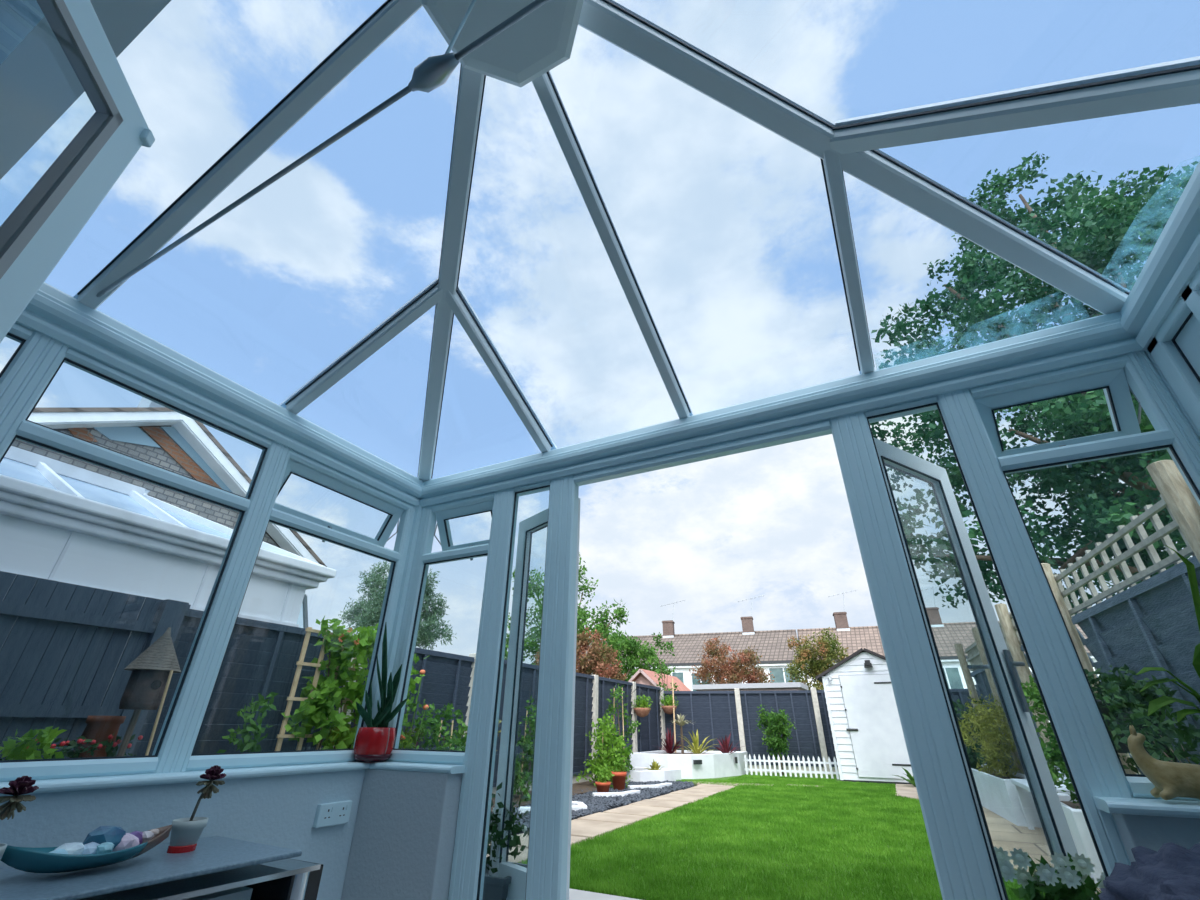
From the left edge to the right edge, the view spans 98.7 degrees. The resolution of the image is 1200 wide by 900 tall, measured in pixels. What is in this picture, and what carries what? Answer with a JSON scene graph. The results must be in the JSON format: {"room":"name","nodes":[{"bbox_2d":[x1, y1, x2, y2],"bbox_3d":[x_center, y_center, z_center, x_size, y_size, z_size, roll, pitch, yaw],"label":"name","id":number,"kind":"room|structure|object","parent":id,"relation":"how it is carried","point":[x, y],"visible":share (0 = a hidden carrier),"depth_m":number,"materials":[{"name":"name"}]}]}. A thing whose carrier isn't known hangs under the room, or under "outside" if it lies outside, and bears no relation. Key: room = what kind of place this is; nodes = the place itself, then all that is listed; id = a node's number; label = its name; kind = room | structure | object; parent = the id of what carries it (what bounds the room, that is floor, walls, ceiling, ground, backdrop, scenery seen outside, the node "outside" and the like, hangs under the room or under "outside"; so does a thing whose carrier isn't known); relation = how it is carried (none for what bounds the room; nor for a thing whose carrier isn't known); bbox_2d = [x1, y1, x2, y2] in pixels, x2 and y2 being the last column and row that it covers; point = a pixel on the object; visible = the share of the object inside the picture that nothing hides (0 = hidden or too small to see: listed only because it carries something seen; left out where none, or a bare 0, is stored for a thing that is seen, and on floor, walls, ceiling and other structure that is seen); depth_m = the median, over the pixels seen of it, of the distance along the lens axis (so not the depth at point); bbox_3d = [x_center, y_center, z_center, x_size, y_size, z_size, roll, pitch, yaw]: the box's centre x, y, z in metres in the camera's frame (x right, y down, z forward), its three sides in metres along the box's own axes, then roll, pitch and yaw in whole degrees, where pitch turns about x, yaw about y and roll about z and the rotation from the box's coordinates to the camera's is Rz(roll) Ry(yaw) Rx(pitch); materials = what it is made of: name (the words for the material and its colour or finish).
{"room":"sunroom","nodes":[
{"label":"sunroom","id":0,"kind":"room"},
{"bbox_2d":[0,0,43,64],"bbox_3d":[-6.079,-1.379,2.029,3.510,6.150,3.670,-13,-31,24],"label":"wall","id":1,"kind":"structure","parent":0,"point":[18,18],"depth_m":3.38,"materials":[{"name":"paint"}]},
{"bbox_2d":[0,769,365,899],"bbox_3d":[-1.869,1.422,1.572,0.249,0.655,2.770,-13,-31,24],"label":"wall","id":2,"kind":"structure","parent":0,"point":[278,811],"depth_m":2.08,"materials":[{"name":"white paint"}]},
{"bbox_2d":[0,323,32,377],"bbox_3d":[-2.296,0.038,1.282,0.060,1.450,0.766,-13,-31,24],"label":"window","id":3,"kind":"structure","parent":2,"relation":"in","point":[18,333],"depth_m":1.87,"materials":[{"name":"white plastic"}]},
{"bbox_2d":[0,331,271,781],"bbox_3d":[-1.913,0.396,1.940,0.061,1.450,0.933,-13,-31,24],"label":"window","id":4,"kind":"structure","parent":2,"relation":"in","point":[34,367],"depth_m":1.94,"materials":[{"name":"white plastic"}]},
{"bbox_2d":[152,441,415,772],"bbox_3d":[-1.536,0.825,2.730,0.207,1.450,1.025,-13,-31,24],"label":"window","id":5,"kind":"structure","parent":2,"relation":"in","point":[175,754],"depth_m":2.48,"materials":[{"name":"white plastic"}]},
{"bbox_2d":[313,800,351,827],"bbox_3d":[-1.256,1.714,2.427,0.032,0.089,0.176,-13,-31,24],"label":"wall socket","id":6,"kind":"object","parent":2,"relation":"attached to","point":[333,813],"visible":1,"depth_m":2.41,"materials":[{"name":"white plastic"}]},
{"bbox_2d":[281,616,429,749],"bbox_3d":[-2.461,2.644,5.239,0.693,1.771,1.500,-13,-31,24],"label":"climbing vine","id":7,"kind":"object","parent":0,"point":[315,712],"visible":0.44,"depth_m":5.11,"materials":[{"name":"green plant"}]},
{"bbox_2d":[0,0,1199,506],"bbox_3d":[-0.153,-1.038,1.944,4.152,1.118,3.060,-13,-31,24],"label":"roof frame","id":8,"kind":"structure","parent":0,"point":[38,82],"depth_m":1.97,"materials":[{"name":"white plastic"}]},
{"bbox_2d":[96,0,548,296],"bbox_3d":[-0.411,-1.219,1.470,3.712,0.607,0.087,-13,-31,24],"label":"rod","id":9,"kind":"object","parent":8,"relation":"attached to","point":[433,72],"visible":0.97,"depth_m":1.39,"materials":[{"name":"grey metal"}]},
{"bbox_2d":[341,769,1199,899],"bbox_3d":[0.439,1.574,1.812,3.602,0.655,0.165,-13,-31,24],"label":"wall","id":10,"kind":"structure","parent":0,"point":[402,845],"depth_m":2.36,"materials":[{"name":"grey paint"}]},
{"bbox_2d":[376,492,494,764],"bbox_3d":[-0.925,1.001,3.046,0.694,1.450,0.236,-13,-31,24],"label":"window","id":11,"kind":"structure","parent":10,"relation":"in","point":[401,650],"depth_m":3.12,"materials":[{"name":"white plastic"}]},
{"bbox_2d":[448,480,549,899],"bbox_3d":[-0.469,1.161,2.619,0.413,2.130,0.061,-13,-31,24],"label":"window","id":12,"kind":"structure","parent":10,"relation":"in","point":[472,829],"depth_m":2.58,"materials":[{"name":"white plastic"}]},
{"bbox_2d":[489,498,580,899],"bbox_3d":[-0.336,1.260,2.779,0.059,1.990,0.594,22,-35,-34],"label":"door","id":13,"kind":"structure","parent":10,"relation":"in","point":[509,729],"depth_m":2.83,"materials":[{"name":"white plastic"}]},
{"bbox_2d":[0,762,1199,818],"bbox_3d":[-0.219,0.745,1.001,3.772,0.030,2.800,-13,-31,24],"label":"windowsill","id":14,"kind":"structure","parent":10,"relation":"on","point":[1133,806],"depth_m":1.82,"materials":[{"name":"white plastic"}]},
{"bbox_2d":[354,623,407,762],"bbox_3d":[-1.117,1.298,2.806,0.386,0.692,0.196,-13,-31,24],"label":"snake plant","id":15,"kind":"object","parent":14,"relation":"on","point":[375,742],"visible":1,"depth_m":2.71,"materials":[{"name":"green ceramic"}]},
{"bbox_2d":[1127,725,1199,799],"bbox_3d":[1.635,0.861,1.419,0.251,0.182,0.102,-13,-31,24],"label":"figurine","id":16,"kind":"object","parent":14,"relation":"on","point":[1171,780],"visible":1,"depth_m":1.41,"materials":[{"name":"beige ceramic"}]},
{"bbox_2d":[1136,545,1199,752],"bbox_3d":[1.680,0.633,1.503,0.261,0.673,0.151,-13,-31,24],"label":"leafy houseplant","id":17,"kind":"object","parent":14,"relation":"on","point":[1156,704],"visible":1,"depth_m":1.46,"materials":[{"name":"green plant"}]},
{"bbox_2d":[526,412,1000,899],"bbox_3d":[0.457,0.953,2.194,1.683,2.150,0.061,-13,-31,24],"label":"door frame","id":18,"kind":"structure","parent":10,"relation":"attached to","point":[964,871],"depth_m":2.14,"materials":[{"name":"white plastic"}]},
{"bbox_2d":[873,437,1092,899],"bbox_3d":[1.493,0.900,2.077,0.669,1.990,0.177,17,-32,-27],"label":"door","id":19,"kind":"structure","parent":10,"relation":"in","point":[1057,833],"depth_m":2.17,"materials":[{"name":"white plastic"}]},
{"bbox_2d":[865,389,1133,899],"bbox_3d":[1.383,0.727,1.778,0.412,2.130,0.061,-13,-31,24],"label":"window","id":20,"kind":"structure","parent":10,"relation":"in","point":[1093,766],"depth_m":1.75,"materials":[{"name":"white plastic"}]},
{"bbox_2d":[970,349,1199,800],"bbox_3d":[1.881,0.350,1.787,0.642,1.450,0.207,-13,-31,24],"label":"window","id":21,"kind":"structure","parent":10,"relation":"in","point":[1138,372],"depth_m":1.95,"materials":[{"name":"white plastic"}]},
{"bbox_2d":[1147,267,1199,431],"bbox_3d":[1.546,-0.049,0.387,0.200,2.180,2.770,-13,-31,24],"label":"window","id":22,"kind":"structure","parent":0,"point":[1175,348],"depth_m":1.78,"materials":[{"name":"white plastic"}]},
{"bbox_3d":[-1.086,0.518,-0.916,4.272,0.100,6.820,-13,-31,24],"label":"floor","id":23,"kind":"structure","parent":0,"visible":0},
{"bbox_2d":[0,836,320,899],"bbox_3d":[-1.600,1.286,1.119,0.629,0.470,1.791,-13,-31,24],"label":"console table","id":24,"kind":"object","parent":23,"relation":"on","point":[217,863],"visible":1,"depth_m":1.52,"materials":[{"name":"grey wood"}]},
{"bbox_2d":[0,776,38,855],"bbox_3d":[-1.629,1.019,1.379,0.119,0.247,0.103,25,-37,-37],"label":"succulent pot","id":25,"kind":"object","parent":24,"relation":"on","point":[21,785],"visible":1,"depth_m":1.41,"materials":[{"name":"grey ceramic"}]},
{"bbox_2d":[1,825,171,872],"bbox_3d":[-1.505,1.187,1.524,0.214,0.083,0.398,-13,-31,24],"label":"bowl","id":26,"kind":"object","parent":24,"relation":"on","point":[27,859],"visible":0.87,"depth_m":1.44,"materials":[{"name":"teal ceramic"}]},
{"bbox_2d":[55,842,84,854],"bbox_3d":[-1.538,1.173,1.487,0.069,0.060,0.068,-13,-31,24],"label":"stone","id":27,"kind":"object","parent":26,"relation":"in","point":[77,848],"visible":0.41,"depth_m":1.49,"materials":[{"name":"white stone"}]},
{"bbox_2d":[83,826,125,850],"bbox_3d":[-1.507,1.188,1.562,0.101,0.075,0.100,-13,-31,24],"label":"stone","id":28,"kind":"object","parent":26,"relation":"in","point":[102,834],"visible":0.62,"depth_m":1.55,"materials":[{"name":"blue stone"}]},
{"bbox_2d":[112,833,138,851],"bbox_3d":[-1.461,1.212,1.578,0.068,0.058,0.072,-2,-28,5],"label":"stone","id":29,"kind":"object","parent":26,"relation":"in","point":[128,840],"visible":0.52,"depth_m":1.57,"materials":[{"name":"stone"}]},
{"bbox_2d":[167,765,225,853],"bbox_3d":[-1.409,1.249,1.803,0.119,0.247,0.103,25,-37,-37],"label":"succulent pot","id":30,"kind":"object","parent":24,"relation":"on","point":[185,832],"visible":1,"depth_m":1.75,"materials":[{"name":"grey ceramic"}]},
{"bbox_2d":[78,859,316,899],"bbox_3d":[-1.602,1.104,1.191,0.602,0.012,1.745,-13,-31,24],"label":"glass shelf","id":31,"kind":"object","parent":24,"relation":"attached to","point":[196,886],"depth_m":1.53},
{"bbox_2d":[183,886,252,899],"bbox_3d":[-1.325,1.448,1.607,0.230,0.088,0.320,-13,-31,24],"label":"paper stack","id":32,"kind":"object","parent":24,"relation":"on","point":[240,893],"visible":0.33,"depth_m":1.66,"materials":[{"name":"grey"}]},
{"bbox_2d":[244,858,323,899],"bbox_3d":[-1.230,1.555,1.851,0.503,0.132,0.121,-13,-31,24],"label":"storage box","id":33,"kind":"object","parent":24,"relation":"attached to","point":[280,888],"visible":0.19,"depth_m":1.75,"materials":[{"name":"black"}]},
{"bbox_3d":[1.285,1.238,0.849,0.570,0.347,0.550,-13,-31,24],"label":"armchair","id":34,"kind":"object","parent":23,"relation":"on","visible":0},
{"bbox_2d":[1098,842,1199,899],"bbox_3d":[1.237,0.962,0.991,0.402,0.319,0.445,-13,-31,24],"label":"blanket","id":35,"kind":"object","parent":34,"relation":"on","point":[1172,872],"visible":1,"depth_m":1.05,"materials":[{"name":"blue fabric"}]},
{"bbox_3d":[-1.344,-2.685,-0.954,13.900,5.700,4.200,-13,-31,24],"label":"wall","id":36,"kind":"structure","parent":0,"visible":0},
{"bbox_3d":[-1.283,-0.501,0.463,1.050,1.200,0.090,-13,-31,24],"label":"window frame","id":37,"kind":"structure","parent":36,"relation":"in","visible":0},
{"bbox_2d":[0,0,154,342],"bbox_3d":[-0.906,-0.364,0.553,0.055,1.150,0.744,9,-29,-14],"label":"window","id":38,"kind":"structure","parent":37,"relation":"attached to","point":[39,231],"depth_m":0.94,"materials":[{"name":"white plastic"}]},
{"bbox_3d":[9.183,14.821,24.946,130.000,0.370,120.000,-13,-31,24],"label":"ground","id":39,"kind":"structure","parent":0,"visible":0},
{"bbox_2d":[0,726,66,759],"bbox_3d":[-3.278,1.950,2.761,0.330,0.833,0.355,-13,-31,24],"label":"shrub","id":40,"kind":"object","parent":39,"relation":"on","point":[46,736],"visible":0.84,"depth_m":2.92,"materials":[{"name":"green plant"}]},
{"bbox_2d":[0,732,142,759],"bbox_3d":[-3.340,1.929,3.236,0.283,0.293,0.765,-13,-31,24],"label":"flowering plant","id":41,"kind":"object","parent":39,"relation":"on","point":[112,746],"visible":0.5,"depth_m":3.30,"materials":[{"name":"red plant"}]},
{"bbox_2d":[0,571,190,759],"bbox_3d":[-4.727,1.280,2.482,0.100,1.880,4.472,-13,-31,24],"label":"fence","id":42,"kind":"object","parent":39,"relation":"on","point":[60,655],"visible":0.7,"depth_m":3.90,"materials":[{"name":"grey wood"}]},
{"bbox_2d":[69,716,125,757],"bbox_3d":[-3.356,2.237,3.275,0.340,0.970,0.340,-13,-31,24],"label":"flower pot","id":43,"kind":"object","parent":39,"relation":"on","point":[98,728],"visible":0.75,"depth_m":3.40,"materials":[{"name":"ceramic"}]},
{"bbox_2d":[117,627,180,755],"bbox_3d":[-3.122,1.963,3.365,0.322,1.540,0.319,-13,-31,24],"label":"birdhouse","id":44,"kind":"object","parent":39,"relation":"on","point":[144,690],"visible":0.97,"depth_m":3.49,"materials":[{"name":"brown wood"}]},
{"bbox_2d":[145,670,172,755],"bbox_3d":[-2.954,1.949,3.371,0.017,0.936,0.082,-13,-31,24],"label":"cane","id":45,"kind":"object","parent":44,"relation":"attached to","point":[171,671],"visible":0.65,"depth_m":3.45,"materials":[{"name":"brown wood"}]},
{"bbox_2d":[0,446,335,705],"bbox_3d":[-6.192,1.826,5.332,3.640,3.596,4.664,-13,-31,24],"label":"conservatory","id":46,"kind":"object","parent":39,"relation":"on","point":[60,521],"visible":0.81,"depth_m":5.24,"materials":[{"name":"white plastic"}]},
{"bbox_2d":[11,397,326,566],"bbox_3d":[-10.681,1.951,10.038,6.050,7.761,7.471,-13,-31,24],"label":"gable roof","id":47,"kind":"object","parent":39,"relation":"on","point":[151,432],"visible":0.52,"depth_m":9.76,"materials":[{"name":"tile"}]},
{"bbox_2d":[338,561,456,649],"bbox_3d":[-11.176,9.990,26.779,8.099,9.500,3.172,-14,-32,26],"label":"conifer tree","id":48,"kind":"object","parent":39,"relation":"on","point":[425,636],"visible":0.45,"depth_m":27.00,"materials":[{"name":"green plant"}]},
{"bbox_2d":[132,608,665,793],"bbox_3d":[-1.069,4.758,8.793,0.150,2.000,11.915,-13,-31,24],"label":"fence","id":49,"kind":"object","parent":39,"relation":"on","point":[261,657],"visible":0.31,"depth_m":5.48,"materials":[{"name":"wood"}]},
{"bbox_2d":[631,688,651,716],"bbox_3d":[0.983,5.891,12.021,0.562,0.617,0.420,-13,-31,24],"label":"hanging basket","id":50,"kind":"object","parent":49,"relation":"hanging from","point":[640,710],"visible":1,"depth_m":11.90,"materials":[{"name":"green plant"}]},
{"bbox_2d":[491,780,612,811],"bbox_3d":[-1.504,4.639,6.660,0.900,0.080,8.200,-13,-31,24],"label":"soil border","id":51,"kind":"object","parent":39,"relation":"on","point":[584,786],"depth_m":8.28,"materials":[{"name":"brown soil"}]},
{"bbox_2d":[217,692,278,752],"bbox_3d":[-2.994,2.658,4.358,0.507,1.101,0.386,9,-29,-15],"label":"shrub","id":52,"kind":"object","parent":51,"relation":"on","point":[250,746],"visible":0.54,"depth_m":4.43,"materials":[{"name":"green plant"}]},
{"bbox_2d":[275,627,359,750],"bbox_3d":[-2.738,2.573,4.986,0.042,1.550,0.720,-13,-31,24],"label":"trellis","id":53,"kind":"object","parent":51,"relation":"on","point":[291,698],"visible":0.25,"depth_m":4.93,"materials":[{"name":"brown wood"}]},
{"bbox_2d":[409,703,467,750],"bbox_3d":[-1.894,3.752,6.112,1.063,1.377,1.029,-13,-31,24],"label":"climbing plant","id":54,"kind":"object","parent":51,"relation":"on","point":[437,729],"visible":0.22,"depth_m":6.25,"materials":[{"name":"green plant"}]},
{"bbox_2d":[513,695,536,801],"bbox_3d":[-1.047,4.423,7.533,0.810,1.503,0.849,12,-30,-20],"label":"climbing plant","id":55,"kind":"object","parent":51,"relation":"on","point":[520,778],"visible":0.51,"depth_m":7.53,"materials":[{"name":"green plant"}]},
{"bbox_2d":[575,713,632,787],"bbox_3d":[0.158,5.442,9.214,0.870,1.314,0.957,22,-35,-34],"label":"climbing plant","id":56,"kind":"object","parent":51,"relation":"on","point":[598,763],"visible":0.77,"depth_m":9.22,"materials":[{"name":"green plant"}]},
{"bbox_2d":[504,554,630,664],"bbox_3d":[-1.405,6.765,17.679,5.010,6.766,2.506,-13,-31,24],"label":"broadleaf tree","id":57,"kind":"object","parent":39,"relation":"on","point":[582,615],"visible":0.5,"depth_m":17.75,"materials":[{"name":"green plant"}]},
{"bbox_2d":[533,627,627,680],"bbox_3d":[-0.629,7.103,15.066,2.992,3.673,1.618,-13,-31,24],"label":"shrub","id":58,"kind":"object","parent":39,"relation":"on","point":[610,672],"visible":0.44,"depth_m":15.13,"materials":[{"name":"red plant"}]},
{"bbox_2d":[489,788,687,843],"bbox_3d":[-0.869,4.694,6.708,1.870,0.040,8.900,-13,-31,24],"label":"bed","id":59,"kind":"object","parent":39,"relation":"on","point":[683,788],"visible":0.04,"depth_m":6.86,"materials":[{"name":"grey gravel"}]},
{"bbox_2d":[398,670,432,748],"bbox_3d":[-2.031,3.013,5.250,0.591,1.441,0.418,24,-36,-36],"label":"flowering plant","id":60,"kind":"object","parent":59,"relation":"on","point":[404,735],"visible":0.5,"depth_m":5.39,"materials":[{"name":"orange plant"}]},
{"bbox_2d":[488,780,693,839],"bbox_3d":[-0.408,4.831,7.044,1.431,0.053,7.822,-13,-31,24],"label":"slate chippings","id":61,"kind":"object","parent":59,"relation":"on","point":[594,804],"visible":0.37,"depth_m":7.47,"materials":[{"name":"grey gravel"}]},
{"bbox_2d":[595,764,614,791],"bbox_3d":[0.065,5.198,8.129,0.271,0.415,0.275,14,-31,-23],"label":"terracotta pot","id":62,"kind":"object","parent":61,"relation":"on","point":[602,786],"visible":0.98,"depth_m":8.08,"materials":[{"name":"ceramic"}]},
{"bbox_2d":[611,757,626,789],"bbox_3d":[0.319,5.448,8.680,0.272,0.503,0.270,9,-29,-16],"label":"terracotta pot","id":63,"kind":"object","parent":61,"relation":"on","point":[619,779],"visible":0.94,"depth_m":8.57,"materials":[{"name":"ceramic"}]},
{"bbox_2d":[569,888,640,899],"bbox_3d":[0.939,2.250,2.142,7.400,0.064,1.380,-13,-31,24],"label":"paving","id":64,"kind":"object","parent":39,"relation":"on","point":[574,894],"depth_m":3.20,"materials":[{"name":"grey stone"}]},
{"bbox_2d":[482,782,528,899],"bbox_3d":[-0.522,2.057,2.592,0.362,0.667,0.300,-13,-31,24],"label":"planter","id":65,"kind":"object","parent":64,"relation":"on","point":[495,888],"visible":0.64,"depth_m":2.56,"materials":[{"name":"grey"}]},
{"bbox_2d":[994,846,1104,899],"bbox_3d":[1.582,1.643,1.664,0.401,0.572,0.320,-13,-31,24],"label":"plant","id":66,"kind":"object","parent":64,"relation":"on","point":[1071,882],"visible":0.88,"depth_m":1.72,"materials":[{"name":"green plant"}]},
{"bbox_2d":[589,624,670,681],"bbox_3d":[1.220,10.050,21.980,3.414,5.166,3.335,6,-29,-10],"label":"broadleaf tree","id":67,"kind":"object","parent":39,"relation":"on","point":[632,658],"visible":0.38,"depth_m":22.04,"materials":[{"name":"green plant"}]},
{"bbox_2d":[610,767,680,781],"bbox_3d":[0.856,6.499,10.283,1.258,0.220,1.000,-13,-31,24],"label":"raised bed","id":68,"kind":"object","parent":39,"relation":"on","point":[638,774],"visible":0.55,"depth_m":9.97,"materials":[{"name":"white paint"}]},
{"bbox_2d":[597,684,640,779],"bbox_3d":[0.398,5.607,10.209,0.871,1.773,0.829,-25,-37,39],"label":"climbing plant","id":69,"kind":"object","parent":68,"relation":"in","point":[610,709],"visible":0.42,"depth_m":10.30,"materials":[{"name":"green plant"}]},
{"bbox_2d":[628,669,690,690],"bbox_3d":[2.076,9.013,17.509,1.792,2.625,3.445,-13,-31,24],"label":"summerhouse","id":70,"kind":"object","parent":39,"relation":"on","point":[642,676],"visible":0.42,"depth_m":16.93,"materials":[{"name":"pink tile"}]},
{"bbox_2d":[651,632,679,690],"bbox_3d":[2.032,7.525,15.844,0.888,3.673,0.730,-13,-31,24],"label":"slim tree","id":71,"kind":"object","parent":39,"relation":"on","point":[658,645],"visible":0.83,"depth_m":16.33,"materials":[{"name":"green plant"}]},
{"bbox_2d":[635,600,715,690],"bbox_3d":[6.370,17.340,41.093,6.170,10.396,9.250,-8,-30,16],"label":"house","id":72,"kind":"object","parent":39,"relation":"on","point":[687,647],"visible":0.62,"depth_m":38.98,"materials":[{"name":"white"}]},
{"bbox_2d":[689,636,774,684],"bbox_3d":[4.928,9.032,19.047,3.120,4.159,1.940,-17,-33,29],"label":"shrub","id":73,"kind":"object","parent":39,"relation":"on","point":[734,671],"visible":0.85,"depth_m":19.22,"materials":[{"name":"red plant"}]},
{"bbox_2d":[692,682,808,690],"bbox_3d":[4.581,8.135,15.281,3.171,2.101,1.600,-13,-31,24],"label":"garage","id":74,"kind":"object","parent":39,"relation":"on","point":[783,685],"visible":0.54,"depth_m":15.06,"materials":[{"name":"grey"}]},
{"bbox_2d":[713,595,804,683],"bbox_3d":[12.146,16.491,39.411,6.170,10.396,9.250,-8,-30,16],"label":"house","id":75,"kind":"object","parent":39,"relation":"on","point":[772,645],"visible":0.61,"depth_m":37.89,"materials":[{"name":"white"}]},
{"bbox_2d":[518,772,1044,899],"bbox_3d":[4.751,4.987,7.148,11.400,0.055,12.250,-13,-31,24],"label":"lawn","id":76,"kind":"structure","parent":39,"relation":"on","point":[749,773],"depth_m":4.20,"materials":[{"name":"green plant"}]},
{"bbox_2d":[629,750,748,778],"bbox_3d":[2.120,7.202,11.818,1.974,0.460,2.648,-13,-31,24],"label":"raised bed","id":77,"kind":"object","parent":76,"relation":"on","point":[709,764],"visible":0.7,"depth_m":11.08,"materials":[{"name":"white paint"}]},
{"bbox_2d":[675,730,718,753],"bbox_3d":[2.238,6.630,11.679,1.160,0.537,0.964,6,-29,-9],"label":"spiky plant","id":78,"kind":"object","parent":77,"relation":"on","point":[695,748],"visible":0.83,"depth_m":11.67,"materials":[{"name":"yellow plant"}]},
{"bbox_2d":[755,704,796,774],"bbox_3d":[4.122,6.823,12.169,0.758,1.457,0.906,24,-36,-37],"label":"shrub","id":79,"kind":"object","parent":76,"relation":"on","point":[775,727],"visible":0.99,"depth_m":12.13,"materials":[{"name":"green plant"}]},
{"bbox_2d":[743,754,838,778],"bbox_3d":[4.210,7.023,11.449,2.010,0.420,0.039,-13,-31,24],"label":"picket fence","id":80,"kind":"object","parent":76,"relation":"on","point":[745,759],"visible":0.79,"depth_m":11.41,"materials":[{"name":"white paint"}]},
{"bbox_2d":[693,781,918,799],"bbox_3d":[3.823,6.178,9.436,4.600,0.032,2.900,-13,-31,24],"label":"path","id":81,"kind":"object","parent":76,"relation":"on","point":[908,790],"visible":0.35,"depth_m":8.92,"materials":[{"name":"stone"}]},
{"bbox_2d":[664,688,1000,774],"bbox_3d":[5.395,6.875,12.566,7.659,1.960,0.278,-7,-29,14],"label":"fence","id":82,"kind":"object","parent":76,"relation":"on","point":[713,714],"visible":0.41,"depth_m":13.09,"materials":[{"name":"grey wood"}]},
{"bbox_2d":[815,648,912,784],"bbox_3d":[6.115,5.798,11.307,2.156,2.514,1.991,-13,-31,24],"label":"garden shed","id":83,"kind":"object","parent":76,"relation":"on","point":[869,743],"visible":0.8,"depth_m":10.65,"materials":[{"name":"white wood"}]},
{"bbox_2d":[783,627,848,689],"bbox_3d":[6.774,7.684,16.226,2.574,3.902,1.623,-20,-34,33],"label":"shrub","id":84,"kind":"object","parent":39,"relation":"on","point":[805,661],"visible":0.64,"depth_m":16.42,"materials":[{"name":"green plant"}]},
{"bbox_2d":[797,589,884,687],"bbox_3d":[18.099,15.599,37.649,6.170,10.396,9.250,-8,-30,16],"label":"house","id":85,"kind":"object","parent":39,"relation":"on","point":[868,637],"visible":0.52,"depth_m":37.39,"materials":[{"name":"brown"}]},
{"bbox_2d":[921,584,976,688],"bbox_3d":[24.052,14.707,35.887,6.170,10.396,9.250,-8,-30,16],"label":"house","id":86,"kind":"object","parent":39,"relation":"on","point":[946,635],"visible":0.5,"depth_m":34.02,"materials":[{"name":"white"}]},
{"bbox_2d":[870,151,1198,614],"bbox_3d":[7.858,-0.971,7.951,7.519,11.541,6.356,-13,-31,24],"label":"oak tree","id":87,"kind":"object","parent":39,"relation":"on","point":[1099,504],"visible":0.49,"depth_m":7.78,"materials":[{"name":"green plant"}]},
{"bbox_2d":[982,806,1100,893],"bbox_3d":[4.577,3.879,5.135,1.420,0.036,5.700,-13,-31,24],"label":"patio","id":88,"kind":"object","parent":39,"relation":"on","point":[1005,834],"depth_m":5.04,"materials":[{"name":"beige stone"}]},
{"bbox_2d":[971,764,1041,827],"bbox_3d":[5.671,4.877,7.438,0.469,0.460,4.280,-11,-31,21],"label":"raised bed","id":89,"kind":"object","parent":88,"relation":"on","point":[997,794],"visible":0.35,"depth_m":6.12,"materials":[{"name":"white paint"}]},
{"bbox_2d":[952,696,991,769],"bbox_3d":[6.074,4.691,8.434,0.732,1.228,0.762,-25,-37,39],"label":"shrub","id":90,"kind":"object","parent":89,"relation":"in","point":[972,754],"visible":0.29,"depth_m":8.36,"materials":[{"name":"green plant"}]},
{"bbox_2d":[957,690,1022,777],"bbox_3d":[5.396,3.979,7.116,0.759,1.210,1.136,-5,-29,10],"label":"shrub","id":91,"kind":"object","parent":89,"relation":"in","point":[993,753],"visible":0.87,"depth_m":6.97,"materials":[{"name":"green plant"}]},
{"bbox_2d":[1010,761,1075,829],"bbox_3d":[4.718,3.648,5.467,0.460,0.700,1.850,-13,-31,24],"label":"garden bench","id":92,"kind":"object","parent":88,"relation":"on","point":[1019,784],"visible":0.25,"depth_m":5.54,"materials":[{"name":"white paint"}]},
{"bbox_2d":[1057,793,1103,887],"bbox_3d":[3.880,2.983,3.952,0.529,0.460,1.448,-13,-31,24],"label":"raised bed","id":93,"kind":"object","parent":88,"relation":"on","point":[1079,830],"visible":0.18,"depth_m":3.63,"materials":[{"name":"white paint"}]},
{"bbox_2d":[1020,675,1078,808],"bbox_3d":[3.683,2.300,4.128,0.552,1.042,0.723,-13,-31,24],"label":"shrub","id":94,"kind":"object","parent":93,"relation":"on","point":[1054,758],"visible":0.32,"depth_m":4.10,"materials":[{"name":"green plant"}]},
{"bbox_2d":[954,460,1199,779],"bbox_3d":[4.127,2.025,4.077,0.281,2.430,11.981,-12,-31,22],"label":"fence","id":95,"kind":"object","parent":39,"relation":"on","point":[1153,622],"visible":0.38,"depth_m":3.65,"materials":[{"name":"blue paint"}]},
{"bbox_2d":[1084,663,1136,752],"bbox_3d":[3.787,1.884,3.787,0.504,0.596,0.360,-21,-35,35],"label":"plant","id":96,"kind":"object","parent":95,"relation":"attached to","point":[1090,676],"visible":0.34,"depth_m":3.81,"materials":[{"name":"green plant"}]},
{"bbox_2d":[1096,674,1177,761],"bbox_3d":[3.464,1.706,3.306,0.314,0.517,0.419,16,-32,-27],"label":"plant","id":97,"kind":"object","parent":95,"relation":"attached to","point":[1149,694],"visible":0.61,"depth_m":3.31,"materials":[{"name":"green plant"}]},
{"bbox_2d":[1097,689,1199,773],"bbox_3d":[3.282,1.935,2.854,0.440,1.244,1.717,-11,-30,20],"label":"shrub","id":98,"kind":"object","parent":39,"relation":"on","point":[1157,751],"visible":0.74,"depth_m":3.01,"materials":[{"name":"green plant"}]},
{"bbox_3d":[0.439,4.548,6.411,0.740,0.038,8.300,-13,-31,24],"label":"bed","id":99,"kind":"object","parent":39,"relation":"on","visible":0},
{"bbox_2d":[486,783,740,862],"bbox_3d":[0.513,4.598,6.547,0.696,0.050,8.158,-13,-31,24],"label":"garden path","id":100,"kind":"object","parent":99,"relation":"on","point":[592,825],"visible":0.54,"depth_m":6.17,"materials":[{"name":"stone"}]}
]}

